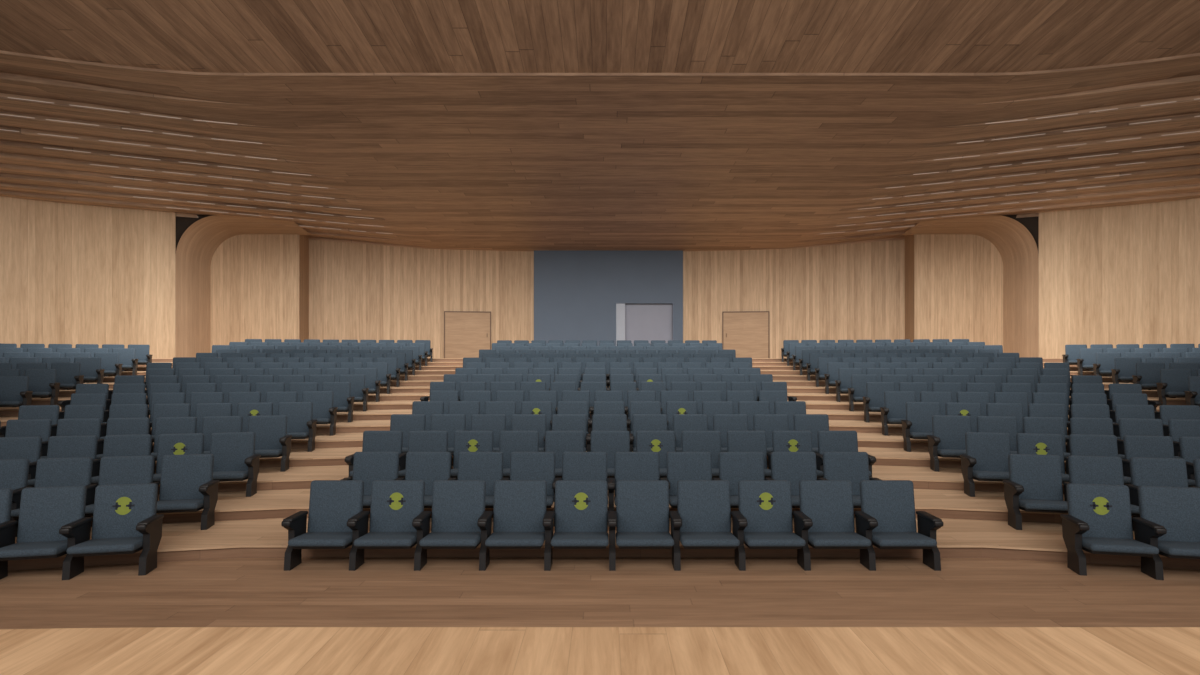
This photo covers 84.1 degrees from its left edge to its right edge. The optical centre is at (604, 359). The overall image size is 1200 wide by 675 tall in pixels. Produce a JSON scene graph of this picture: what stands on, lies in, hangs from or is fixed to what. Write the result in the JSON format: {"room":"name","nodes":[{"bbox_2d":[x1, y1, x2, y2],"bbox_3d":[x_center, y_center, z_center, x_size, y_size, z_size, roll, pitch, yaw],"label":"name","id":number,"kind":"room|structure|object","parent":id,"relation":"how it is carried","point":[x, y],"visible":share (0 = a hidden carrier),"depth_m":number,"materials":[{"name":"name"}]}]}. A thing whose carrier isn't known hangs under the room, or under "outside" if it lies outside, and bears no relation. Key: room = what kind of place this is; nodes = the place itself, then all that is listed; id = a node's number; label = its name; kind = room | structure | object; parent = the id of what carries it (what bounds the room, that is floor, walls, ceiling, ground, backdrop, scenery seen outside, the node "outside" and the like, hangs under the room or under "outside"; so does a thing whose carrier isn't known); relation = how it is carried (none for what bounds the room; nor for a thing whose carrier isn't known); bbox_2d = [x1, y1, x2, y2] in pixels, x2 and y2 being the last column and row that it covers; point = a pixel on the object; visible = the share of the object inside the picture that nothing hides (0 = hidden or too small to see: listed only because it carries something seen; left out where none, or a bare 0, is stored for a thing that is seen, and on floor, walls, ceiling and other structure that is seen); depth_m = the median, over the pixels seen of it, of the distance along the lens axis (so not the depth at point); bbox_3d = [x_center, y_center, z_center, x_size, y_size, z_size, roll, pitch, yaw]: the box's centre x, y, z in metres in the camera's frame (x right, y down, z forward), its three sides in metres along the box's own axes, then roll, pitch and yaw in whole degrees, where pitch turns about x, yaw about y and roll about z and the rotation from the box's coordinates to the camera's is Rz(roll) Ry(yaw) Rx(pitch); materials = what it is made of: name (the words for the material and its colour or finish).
{"room":"lecture hall","nodes":[
{"label":"lecture hall","id":0,"kind":"room"},
{"bbox_2d":[0,196,175,357],"bbox_3d":[-20.653,-2.508,9.946,5.523,8.996,27.384,0,0,15],"label":"wall","id":1,"kind":"structure","parent":0,"point":[73,274],"depth_m":21.93,"materials":[{"name":"brown wood"}]},
{"bbox_2d":[176,215,209,248],"bbox_3d":[-12.855,-2.155,22.779,4.050,5.890,0.058,0,0,0],"label":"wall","id":2,"kind":"structure","parent":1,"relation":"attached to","point":[182,223],"depth_m":22.79,"materials":[{"name":"black paint"}]},
{"bbox_2d":[176,215,310,357],"bbox_3d":[-12.680,-2.055,23.525,3.700,5.690,2.050,0,0,0],"label":"curved wall panel","id":3,"kind":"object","parent":1,"relation":"attached to","point":[196,248],"depth_m":23.44,"materials":[{"name":"brown wood"}]},
{"bbox_2d":[211,234,298,352],"bbox_3d":[-12.995,-1.455,24.500,3.470,6.890,0.001,0,0,0],"label":"wall","id":4,"kind":"structure","parent":0,"point":[255,277],"depth_m":24.50,"materials":[{"name":"brown wood"}]},
{"bbox_2d":[299,235,308,341],"bbox_3d":[-11.405,-1.455,25.300,0.001,6.890,1.626,0,0,-10],"label":"wall","id":5,"kind":"structure","parent":0,"point":[303,239],"depth_m":25.06,"materials":[{"name":"brown wood"}]},
{"bbox_2d":[0,0,1199,250],"bbox_3d":[0.070,-5.961,9.511,47.719,3.082,38.977,0,0,0],"label":"ceiling","id":6,"kind":"structure","parent":0,"point":[490,125],"depth_m":13.52,"materials":[{"name":"brown wood"}]},
{"bbox_2d":[0,558,1199,628],"bbox_3d":[0.070,1.990,1.600,48.000,0.001,11.200,0,0,0],"label":"floor","id":7,"kind":"structure","parent":0,"point":[227,592],"depth_m":5.67,"materials":[{"name":"brown wood"}]},
{"bbox_2d":[0,488,12,522],"bbox_3d":[-5.863,1.601,6.015,0.626,0.778,0.566,0,0,-12],"label":"seat","id":8,"kind":"object","parent":7,"relation":"on","point":[6,494],"visible":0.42,"depth_m":6.24,"materials":[{"name":"fabric"}]},
{"bbox_2d":[0,486,86,579],"bbox_3d":[-5.261,1.601,6.143,0.626,0.778,0.566,0,0,-12],"label":"seat","id":9,"kind":"object","parent":7,"relation":"on","point":[43,511],"visible":0.79,"depth_m":6.26,"materials":[{"name":"fabric"}]},
{"bbox_2d":[59,483,163,579],"bbox_3d":[-4.620,1.601,6.279,0.707,0.778,0.566,0,0,-12],"label":"seat","id":10,"kind":"object","parent":7,"relation":"on","point":[126,520],"visible":1,"depth_m":6.35,"materials":[{"name":"fabric"}]},
{"bbox_2d":[281,480,363,570],"bbox_3d":[-2.738,1.601,6.488,0.626,0.778,0.566,0,0,0],"label":"seat","id":11,"kind":"object","parent":7,"relation":"on","point":[332,503],"visible":0.82,"depth_m":6.61,"materials":[{"name":"fabric"}]},
{"bbox_2d":[347,480,424,570],"bbox_3d":[-2.123,1.601,6.488,0.626,0.778,0.566,0,0,0],"label":"seat","id":12,"kind":"object","parent":7,"relation":"on","point":[395,504],"visible":0.89,"depth_m":6.61,"materials":[{"name":"fabric"}]},
{"bbox_2d":[412,480,485,570],"bbox_3d":[-1.508,1.601,6.488,0.626,0.778,0.566,0,0,0],"label":"seat","id":13,"kind":"object","parent":7,"relation":"on","point":[457,505],"visible":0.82,"depth_m":6.61,"materials":[{"name":"fabric"}]},
{"bbox_2d":[477,480,546,570],"bbox_3d":[-0.893,1.601,6.488,0.626,0.778,0.566,0,0,0],"label":"seat","id":14,"kind":"object","parent":7,"relation":"on","point":[519,508],"visible":0.93,"depth_m":6.61,"materials":[{"name":"fabric"}]},
{"bbox_2d":[543,480,608,570],"bbox_3d":[-0.278,1.601,6.488,0.626,0.778,0.566,0,0,0],"label":"seat","id":15,"kind":"object","parent":7,"relation":"on","point":[581,506],"visible":1,"depth_m":6.61,"materials":[{"name":"fabric"}]},
{"bbox_2d":[0,627,1199,674],"bbox_3d":[0.070,1.690,-0.270,17.200,0.600,7.460,0,0,0],"label":"stage platform","id":16,"kind":"object","parent":7,"relation":"on","point":[138,650],"visible":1,"depth_m":3.17,"materials":[{"name":"brown wood"}]},
{"bbox_2d":[607,480,673,570],"bbox_3d":[0.337,1.601,6.488,0.626,0.778,0.566,0,0,0],"label":"seat","id":17,"kind":"object","parent":7,"relation":"on","point":[640,520],"visible":1,"depth_m":6.61,"materials":[{"name":"fabric"}]},
{"bbox_2d":[669,480,739,570],"bbox_3d":[0.952,1.601,6.488,0.626,0.778,0.566,0,0,0],"label":"seat","id":18,"kind":"object","parent":7,"relation":"on","point":[702,520],"visible":1,"depth_m":6.61,"materials":[{"name":"fabric"}]},
{"bbox_2d":[731,480,805,570],"bbox_3d":[1.567,1.601,6.488,0.626,0.778,0.566,0,0,0],"label":"seat","id":19,"kind":"object","parent":7,"relation":"on","point":[763,520],"visible":0.99,"depth_m":6.61,"materials":[{"name":"fabric"}]},
{"bbox_2d":[792,480,870,570],"bbox_3d":[2.182,1.601,6.488,0.626,0.778,0.566,0,0,0],"label":"seat","id":20,"kind":"object","parent":7,"relation":"on","point":[825,517],"visible":0.98,"depth_m":6.61,"materials":[{"name":"fabric"}]},
{"bbox_2d":[854,480,942,570],"bbox_3d":[2.837,1.601,6.488,0.707,0.778,0.566,0,0,0],"label":"seat","id":21,"kind":"object","parent":7,"relation":"on","point":[886,517],"visible":0.95,"depth_m":6.59,"materials":[{"name":"fabric"}]},
{"bbox_2d":[1060,483,1158,575],"bbox_3d":[4.721,1.601,6.287,0.626,0.778,0.566,0,0,12],"label":"seat","id":22,"kind":"object","parent":7,"relation":"on","point":[1098,520],"visible":1,"depth_m":6.38,"materials":[{"name":"fabric"}]},
{"bbox_2d":[1132,486,1199,579],"bbox_3d":[5.322,1.601,6.160,0.626,0.778,0.566,0,0,12],"label":"seat","id":23,"kind":"object","parent":7,"relation":"on","point":[1168,521],"visible":0.93,"depth_m":6.27,"materials":[{"name":"fabric"}]},
{"bbox_2d":[0,358,1199,570],"bbox_3d":[0.070,0.966,15.129,48.000,2.048,32.642,0,0,0],"label":"floor","id":24,"kind":"structure","parent":0,"point":[977,526],"depth_m":8.09,"materials":[{"name":"brown wood"}]},
{"bbox_2d":[0,376,32,406],"bbox_3d":[-13.749,0.705,11.786,5.627,0.778,0.566,0,0,-24],"label":"seats","id":25,"kind":"object","parent":24,"relation":"on","point":[14,392],"visible":0.94,"depth_m":12.91,"materials":[{"name":"fabric"}]},
{"bbox_2d":[0,369,59,404],"bbox_3d":[-14.093,0.577,12.869,5.627,0.778,0.566,0,0,-24],"label":"seats","id":26,"kind":"object","parent":24,"relation":"on","point":[42,382],"visible":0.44,"depth_m":13.97,"materials":[{"name":"fabric"}]},
{"bbox_2d":[0,363,83,397],"bbox_3d":[-14.438,0.449,13.952,5.627,0.778,0.566,0,0,-24],"label":"seats","id":27,"kind":"object","parent":24,"relation":"on","point":[68,375],"visible":0.32,"depth_m":15.02,"materials":[{"name":"fabric"}]},
{"bbox_2d":[0,357,104,389],"bbox_3d":[-14.783,0.321,15.035,5.627,0.778,0.566,0,0,-24],"label":"seats","id":28,"kind":"object","parent":24,"relation":"on","point":[90,367],"visible":0.34,"depth_m":16.04,"materials":[{"name":"fabric"}]},
{"bbox_2d":[3,352,122,382],"bbox_3d":[-15.128,0.193,16.119,5.627,0.778,0.566,0,0,-24],"label":"seats","id":29,"kind":"object","parent":24,"relation":"on","point":[109,361],"visible":0.38,"depth_m":17.04,"materials":[{"name":"fabric"}]},
{"bbox_2d":[0,348,138,376],"bbox_3d":[-15.473,0.065,17.202,5.627,0.778,0.566,0,0,-24],"label":"seats","id":30,"kind":"object","parent":24,"relation":"on","point":[126,355],"visible":0.34,"depth_m":18.09,"materials":[{"name":"fabric"}]},
{"bbox_2d":[0,343,152,370],"bbox_3d":[-15.817,-0.063,18.285,5.627,0.778,0.566,0,0,-24],"label":"seats","id":31,"kind":"object","parent":24,"relation":"on","point":[141,351],"visible":0.36,"depth_m":19.09,"materials":[{"name":"fabric"}]},
{"bbox_2d":[0,454,219,536],"bbox_3d":[-6.245,1.473,7.103,3.782,0.778,0.566,0,0,-12],"label":"seats","id":32,"kind":"object","parent":24,"relation":"on","point":[187,484],"visible":0.56,"depth_m":7.40,"materials":[{"name":"fabric"}]},
{"bbox_2d":[0,432,260,496],"bbox_3d":[-6.666,1.345,8.183,4.397,0.778,0.566,0,0,-12],"label":"seats","id":33,"kind":"object","parent":24,"relation":"on","point":[235,459],"visible":0.46,"depth_m":8.48,"materials":[{"name":"fabric"}]},
{"bbox_2d":[0,415,291,471],"bbox_3d":[-6.787,1.217,9.327,4.397,0.778,0.566,0,0,-12],"label":"seats","id":34,"kind":"object","parent":24,"relation":"on","point":[272,440],"visible":0.38,"depth_m":9.57,"materials":[{"name":"fabric"}]},
{"bbox_2d":[0,402,316,451],"bbox_3d":[-6.908,1.089,10.471,4.397,0.778,0.566,0,0,-12],"label":"seats","id":35,"kind":"object","parent":24,"relation":"on","point":[300,424],"visible":0.38,"depth_m":10.65,"materials":[{"name":"fabric"}]},
{"bbox_2d":[59,391,337,435],"bbox_3d":[-7.029,0.961,11.615,4.397,0.778,0.566,0,0,-12],"label":"seats","id":36,"kind":"object","parent":24,"relation":"on","point":[324,412],"visible":0.4,"depth_m":11.81,"materials":[{"name":"fabric"}]},
{"bbox_2d":[57,382,354,422],"bbox_3d":[-7.450,0.833,12.695,5.012,0.778,0.566,0,0,-12],"label":"seats","id":37,"kind":"object","parent":24,"relation":"on","point":[342,399],"visible":0.37,"depth_m":12.89,"materials":[{"name":"fabric"}]},
{"bbox_2d":[108,374,368,410],"bbox_3d":[-7.571,0.705,13.839,5.012,0.778,0.566,0,0,-12],"label":"seats","id":38,"kind":"object","parent":24,"relation":"on","point":[358,390],"visible":0.23,"depth_m":14.04,"materials":[{"name":"fabric"}]},
{"bbox_2d":[144,368,380,401],"bbox_3d":[-7.692,0.577,14.982,5.012,0.778,0.566,0,0,-12],"label":"seats","id":39,"kind":"object","parent":24,"relation":"on","point":[371,382],"visible":0.29,"depth_m":15.19,"materials":[{"name":"fabric"}]},
{"bbox_2d":[143,362,390,393],"bbox_3d":[-8.113,0.449,16.062,5.627,0.778,0.566,0,0,-12],"label":"seats","id":40,"kind":"object","parent":24,"relation":"on","point":[382,367],"visible":0.25,"depth_m":16.32,"materials":[{"name":"fabric"}]},
{"bbox_2d":[172,357,399,386],"bbox_3d":[-8.234,0.321,17.206,5.627,0.778,0.566,0,0,-12],"label":"seats","id":41,"kind":"object","parent":24,"relation":"on","point":[393,370],"visible":0.19,"depth_m":17.43,"materials":[{"name":"fabric"}]},
{"bbox_2d":[196,353,407,380],"bbox_3d":[-8.355,0.193,18.350,5.627,0.778,0.566,0,0,-12],"label":"seats","id":42,"kind":"object","parent":24,"relation":"on","point":[401,357],"visible":0.26,"depth_m":18.62,"materials":[{"name":"fabric"}]},
{"bbox_2d":[216,349,415,374],"bbox_3d":[-8.475,0.065,19.494,5.627,0.778,0.566,0,0,-12],"label":"seats","id":43,"kind":"object","parent":24,"relation":"on","point":[409,352],"visible":0.18,"depth_m":19.75,"materials":[{"name":"fabric"}]},
{"bbox_2d":[212,345,421,369],"bbox_3d":[-8.897,-0.063,20.574,6.242,0.778,0.566,0,0,-12],"label":"seats","id":44,"kind":"object","parent":24,"relation":"on","point":[415,349],"visible":0.21,"depth_m":20.76,"materials":[{"name":"fabric"}]},
{"bbox_2d":[229,342,427,365],"bbox_3d":[-9.018,-0.191,21.718,6.242,0.778,0.566,0,0,-12],"label":"seats","id":45,"kind":"object","parent":24,"relation":"on","point":[422,351],"visible":0.23,"depth_m":21.93,"materials":[{"name":"fabric"}]},
{"bbox_2d":[245,339,432,361],"bbox_3d":[-9.139,-0.319,22.862,6.242,0.778,0.566,0,0,-12],"label":"seats","id":46,"kind":"object","parent":24,"relation":"on","point":[428,348],"visible":0.23,"depth_m":23.14,"materials":[{"name":"fabric"}]},
{"bbox_2d":[495,346,718,352],"bbox_3d":[0.070,-0.063,21.438,7.472,0.778,0.566,0,0,0],"label":"seats","id":47,"kind":"object","parent":24,"relation":"on","point":[497,348],"visible":0.13,"depth_m":21.61,"materials":[{"name":"fabric"}]},
{"bbox_2d":[497,340,716,345],"bbox_3d":[0.070,-0.319,23.738,8.087,0.778,0.566,0,0,0],"label":"seats","id":48,"kind":"object","parent":24,"relation":"on","point":[508,342],"visible":0.18,"depth_m":23.91,"materials":[{"name":"fabric"}]},
{"bbox_2d":[465,362,749,383],"bbox_3d":[0.070,0.449,16.838,7.472,0.778,0.566,0,0,0],"label":"seats","id":49,"kind":"object","parent":24,"relation":"on","point":[736,365],"visible":0.21,"depth_m":17.00,"materials":[{"name":"fabric"}]},
{"bbox_2d":[463,358,751,378],"bbox_3d":[0.070,0.321,17.988,8.087,0.778,0.566,0,0,0],"label":"seats","id":50,"kind":"object","parent":24,"relation":"on","point":[511,361],"visible":0.15,"depth_m":18.15,"materials":[{"name":"fabric"}]},
{"bbox_2d":[482,353,732,379],"bbox_3d":[0.070,0.193,19.138,7.472,0.778,0.566,0,0,0],"label":"seats","id":51,"kind":"object","parent":24,"relation":"on","point":[506,356],"visible":0.18,"depth_m":19.31,"materials":[{"name":"fabric"}]},
{"bbox_2d":[479,350,735,357],"bbox_3d":[0.070,0.065,20.288,8.087,0.778,0.566,0,0,0],"label":"seats","id":52,"kind":"object","parent":24,"relation":"on","point":[481,352],"visible":0.16,"depth_m":20.46,"materials":[{"name":"fabric"}]},
{"bbox_2d":[492,343,722,349],"bbox_3d":[0.070,-0.191,22.588,8.087,0.778,0.566,0,0,0],"label":"seats","id":53,"kind":"object","parent":24,"relation":"on","point":[512,345],"visible":0.15,"depth_m":22.76,"materials":[{"name":"fabric"}]},
{"bbox_2d":[443,374,772,400],"bbox_3d":[0.070,0.705,14.538,7.472,0.778,0.566,0,0,0],"label":"seats","id":54,"kind":"object","parent":24,"relation":"on","point":[488,378],"visible":0.25,"depth_m":14.71,"materials":[{"name":"fabric"}]},
{"bbox_2d":[455,368,760,387],"bbox_3d":[0.070,0.577,15.688,7.472,0.778,0.566,0,0,0],"label":"seats","id":55,"kind":"object","parent":24,"relation":"on","point":[469,371],"visible":0.27,"depth_m":15.85,"materials":[{"name":"fabric"}]},
{"bbox_2d":[534,250,682,345],"bbox_3d":[0.140,-2.329,27.395,6.100,4.542,0.410,0,0,0],"label":"booth","id":56,"kind":"object","parent":24,"relation":"on","point":[581,295],"visible":0.71,"depth_m":27.20,"materials":[{"name":"blue paint"}]},
{"bbox_2d":[420,382,796,405],"bbox_3d":[0.070,0.833,13.388,7.472,0.778,0.566,0,0,0],"label":"seats","id":57,"kind":"object","parent":24,"relation":"on","point":[526,387],"visible":0.22,"depth_m":13.55,"materials":[{"name":"fabric"}]},
{"bbox_2d":[412,401,805,433],"bbox_3d":[0.070,1.089,11.088,6.857,0.778,0.566,0,0,0],"label":"seats","id":58,"kind":"object","parent":24,"relation":"on","point":[750,408],"visible":0.27,"depth_m":11.25,"materials":[{"name":"fabric"}]},
{"bbox_2d":[430,391,787,418],"bbox_3d":[0.070,0.961,12.238,6.857,0.778,0.566,0,0,0],"label":"seats","id":59,"kind":"object","parent":24,"relation":"on","point":[446,397],"visible":0.3,"depth_m":12.40,"materials":[{"name":"fabric"}]},
{"bbox_2d":[390,414,828,455],"bbox_3d":[0.070,1.217,9.938,6.857,0.778,0.566,0,0,0],"label":"seats","id":60,"kind":"object","parent":24,"relation":"on","point":[405,423],"visible":0.29,"depth_m":10.09,"materials":[{"name":"fabric"}]},
{"bbox_2d":[345,431,875,477],"bbox_3d":[0.070,1.345,8.788,6.857,0.778,0.566,0,0,0],"label":"seats","id":61,"kind":"object","parent":24,"relation":"on","point":[558,442],"visible":0.35,"depth_m":8.94,"materials":[{"name":"fabric"}]},
{"bbox_2d":[341,452,880,526],"bbox_3d":[0.070,1.473,7.638,6.242,0.778,0.566,0,0,0],"label":"seats","id":62,"kind":"object","parent":24,"relation":"on","point":[794,467],"visible":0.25,"depth_m":7.79,"materials":[{"name":"fabric"}]},
{"bbox_2d":[781,339,968,361],"bbox_3d":[9.278,-0.319,22.862,6.242,0.778,0.566,0,0,12],"label":"seats","id":63,"kind":"object","parent":24,"relation":"on","point":[785,348],"visible":0.24,"depth_m":23.13,"materials":[{"name":"fabric"}]},
{"bbox_2d":[787,342,984,365],"bbox_3d":[9.158,-0.191,21.718,6.242,0.778,0.566,0,0,12],"label":"seats","id":64,"kind":"object","parent":24,"relation":"on","point":[791,351],"visible":0.23,"depth_m":21.93,"materials":[{"name":"fabric"}]},
{"bbox_2d":[792,345,1002,369],"bbox_3d":[9.037,-0.063,20.574,6.242,0.778,0.566,0,0,12],"label":"seats","id":65,"kind":"object","parent":24,"relation":"on","point":[798,349],"visible":0.25,"depth_m":20.76,"materials":[{"name":"fabric"}]},
{"bbox_2d":[799,349,998,374],"bbox_3d":[8.615,0.065,19.494,5.627,0.778,0.566,0,0,12],"label":"seats","id":66,"kind":"object","parent":24,"relation":"on","point":[805,352],"visible":0.24,"depth_m":19.74,"materials":[{"name":"fabric"}]},
{"bbox_2d":[806,353,1018,380],"bbox_3d":[8.495,0.193,18.350,5.627,0.778,0.566,0,0,12],"label":"seats","id":67,"kind":"object","parent":24,"relation":"on","point":[813,357],"visible":0.28,"depth_m":18.61,"materials":[{"name":"fabric"}]},
{"bbox_2d":[815,357,1042,386],"bbox_3d":[8.374,0.321,17.206,5.627,0.778,0.566,0,0,12],"label":"seats","id":68,"kind":"object","parent":24,"relation":"on","point":[821,370],"visible":0.27,"depth_m":17.43,"materials":[{"name":"fabric"}]},
{"bbox_2d":[824,362,1073,393],"bbox_3d":[8.253,0.449,16.062,5.627,0.778,0.566,0,0,12],"label":"seats","id":69,"kind":"object","parent":24,"relation":"on","point":[832,367],"visible":0.26,"depth_m":16.32,"materials":[{"name":"fabric"}]},
{"bbox_2d":[835,368,1072,401],"bbox_3d":[7.832,0.577,14.982,5.012,0.778,0.566,0,0,12],"label":"seats","id":70,"kind":"object","parent":24,"relation":"on","point":[844,382],"visible":0.23,"depth_m":15.19,"materials":[{"name":"fabric"}]},
{"bbox_2d":[848,374,1108,410],"bbox_3d":[7.711,0.705,13.839,5.012,0.778,0.566,0,0,12],"label":"seats","id":71,"kind":"object","parent":24,"relation":"on","point":[858,381],"visible":0.27,"depth_m":14.04,"materials":[{"name":"fabric"}]},
{"bbox_2d":[862,382,1160,422],"bbox_3d":[7.590,0.833,12.695,5.012,0.778,0.566,0,0,12],"label":"seats","id":72,"kind":"object","parent":24,"relation":"on","point":[874,400],"visible":0.23,"depth_m":12.89,"materials":[{"name":"fabric"}]},
{"bbox_2d":[880,391,1159,435],"bbox_3d":[7.169,0.961,11.615,4.397,0.778,0.566,0,0,12],"label":"seats","id":73,"kind":"object","parent":24,"relation":"on","point":[894,411],"visible":0.27,"depth_m":11.81,"materials":[{"name":"fabric"}]},
{"bbox_2d":[901,402,1199,451],"bbox_3d":[7.048,1.089,10.471,4.397,0.778,0.566,0,0,12],"label":"seats","id":74,"kind":"object","parent":24,"relation":"on","point":[917,424],"visible":0.33,"depth_m":10.66,"materials":[{"name":"fabric"}]},
{"bbox_2d":[927,415,1199,471],"bbox_3d":[6.927,1.217,9.327,4.397,0.778,0.566,0,0,12],"label":"seats","id":75,"kind":"object","parent":24,"relation":"on","point":[947,440],"visible":0.34,"depth_m":9.58,"materials":[{"name":"fabric"}]},
{"bbox_2d":[960,432,1199,496],"bbox_3d":[6.806,1.345,8.183,4.397,0.778,0.566,0,0,12],"label":"seats","id":76,"kind":"object","parent":24,"relation":"on","point":[987,453],"visible":0.48,"depth_m":8.50,"materials":[{"name":"fabric"}]},
{"bbox_2d":[1003,454,1199,530],"bbox_3d":[6.385,1.473,7.103,3.782,0.778,0.566,0,0,12],"label":"seats","id":77,"kind":"object","parent":24,"relation":"on","point":[1034,484],"visible":0.65,"depth_m":7.43,"materials":[{"name":"fabric"}]},
{"bbox_2d":[1062,344,1199,370],"bbox_3d":[15.957,-0.063,18.285,5.627,0.778,0.566,0,0,24],"label":"seats","id":78,"kind":"object","parent":24,"relation":"on","point":[1072,352],"visible":0.23,"depth_m":19.14,"materials":[{"name":"fabric"}]},
{"bbox_2d":[1077,348,1199,376],"bbox_3d":[15.613,0.065,17.202,5.627,0.778,0.566,0,0,24],"label":"seats","id":79,"kind":"object","parent":24,"relation":"on","point":[1086,361],"visible":0.3,"depth_m":18.14,"materials":[{"name":"fabric"}]},
{"bbox_2d":[1093,352,1199,382],"bbox_3d":[15.268,0.193,16.119,5.627,0.778,0.566,0,0,24],"label":"seats","id":80,"kind":"object","parent":24,"relation":"on","point":[1105,361],"visible":0.33,"depth_m":17.10,"materials":[{"name":"fabric"}]},
{"bbox_2d":[1111,357,1199,389],"bbox_3d":[14.923,0.321,15.035,5.627,0.778,0.566,0,0,24],"label":"seats","id":81,"kind":"object","parent":24,"relation":"on","point":[1125,367],"visible":0.33,"depth_m":16.09,"materials":[{"name":"fabric"}]},
{"bbox_2d":[1132,363,1199,397],"bbox_3d":[14.578,0.449,13.952,5.627,0.778,0.566,0,0,24],"label":"seats","id":82,"kind":"object","parent":24,"relation":"on","point":[1147,375],"visible":0.4,"depth_m":15.04,"materials":[{"name":"fabric"}]},
{"bbox_2d":[1156,369,1199,405],"bbox_3d":[14.233,0.577,12.869,5.627,0.778,0.566,0,0,24],"label":"seats","id":83,"kind":"object","parent":24,"relation":"on","point":[1174,382],"visible":0.65,"depth_m":13.98,"materials":[{"name":"fabric"}]},
{"bbox_2d":[1184,376,1199,406],"bbox_3d":[13.889,0.705,11.786,5.627,0.778,0.566,0,0,24],"label":"seats","id":84,"kind":"object","parent":24,"relation":"on","point":[1192,397],"visible":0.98,"depth_m":12.97,"materials":[{"name":"fabric"}]},
{"bbox_2d":[309,239,904,357],"bbox_3d":[0.070,-1.433,26.550,24.600,6.845,1.900,0,0,0],"label":"wall","id":85,"kind":"structure","parent":0,"point":[855,291],"depth_m":26.71,"materials":[{"name":"brown wood"}]},
{"bbox_2d":[444,311,490,357],"bbox_3d":[-5.589,-1.008,27.061,1.880,1.940,0.115,0,0,-8],"label":"door","id":86,"kind":"structure","parent":85,"relation":"in","point":[444,311],"depth_m":27.00,"materials":[{"name":"brown wood"}]},
{"bbox_2d":[445,312,489,357],"bbox_3d":[-5.587,-0.998,27.048,1.800,1.880,0.001,0,0,-8],"label":"door leaf","id":87,"kind":"structure","parent":86,"relation":"attached to","point":[466,333],"depth_m":27.04,"materials":[{"name":"brown wood"}]},
{"bbox_2d":[722,311,769,357],"bbox_3d":[5.729,-1.008,27.061,1.880,1.940,0.115,0,0,8],"label":"door frame","id":88,"kind":"structure","parent":85,"relation":"in","point":[729,311],"depth_m":26.91,"materials":[{"name":"brown wood"}]},
{"bbox_2d":[723,312,767,357],"bbox_3d":[5.727,-0.998,27.048,1.800,1.880,0.001,0,0,8],"label":"door leaf","id":89,"kind":"structure","parent":88,"relation":"attached to","point":[747,332],"depth_m":27.05,"materials":[{"name":"brown wood"}]},
{"bbox_2d":[905,235,913,341],"bbox_3d":[11.545,-1.455,25.300,0.001,6.890,1.626,0,0,10],"label":"wall","id":90,"kind":"structure","parent":0,"point":[909,239],"depth_m":25.16,"materials":[{"name":"brown wood"}]},
{"bbox_2d":[914,234,1002,345],"bbox_3d":[13.135,-1.455,24.500,3.470,6.890,0.001,0,0,0],"label":"panel","id":91,"kind":"object","parent":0,"point":[958,278],"visible":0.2,"depth_m":24.50,"materials":[{"name":"brown wood"}]},
{"bbox_2d":[1039,198,1199,357],"bbox_3d":[20.793,-2.508,9.946,5.523,8.996,27.384,0,0,-15],"label":"wall","id":92,"kind":"structure","parent":0,"point":[1124,274],"depth_m":21.98,"materials":[{"name":"brown wood"}]},
{"bbox_2d":[903,215,1038,357],"bbox_3d":[12.820,-2.055,23.525,3.700,5.690,2.050,0,0,0],"label":"curved wall panel","id":93,"kind":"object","parent":92,"relation":"attached to","point":[1017,247],"depth_m":23.44,"materials":[{"name":"brown wood"}]},
{"bbox_2d":[1004,215,1038,255],"bbox_3d":[12.995,-2.155,22.779,4.050,5.890,0.058,0,0,0],"label":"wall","id":94,"kind":"structure","parent":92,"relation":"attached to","point":[1031,223],"depth_m":22.79,"materials":[{"name":"black paint"}]}
]}

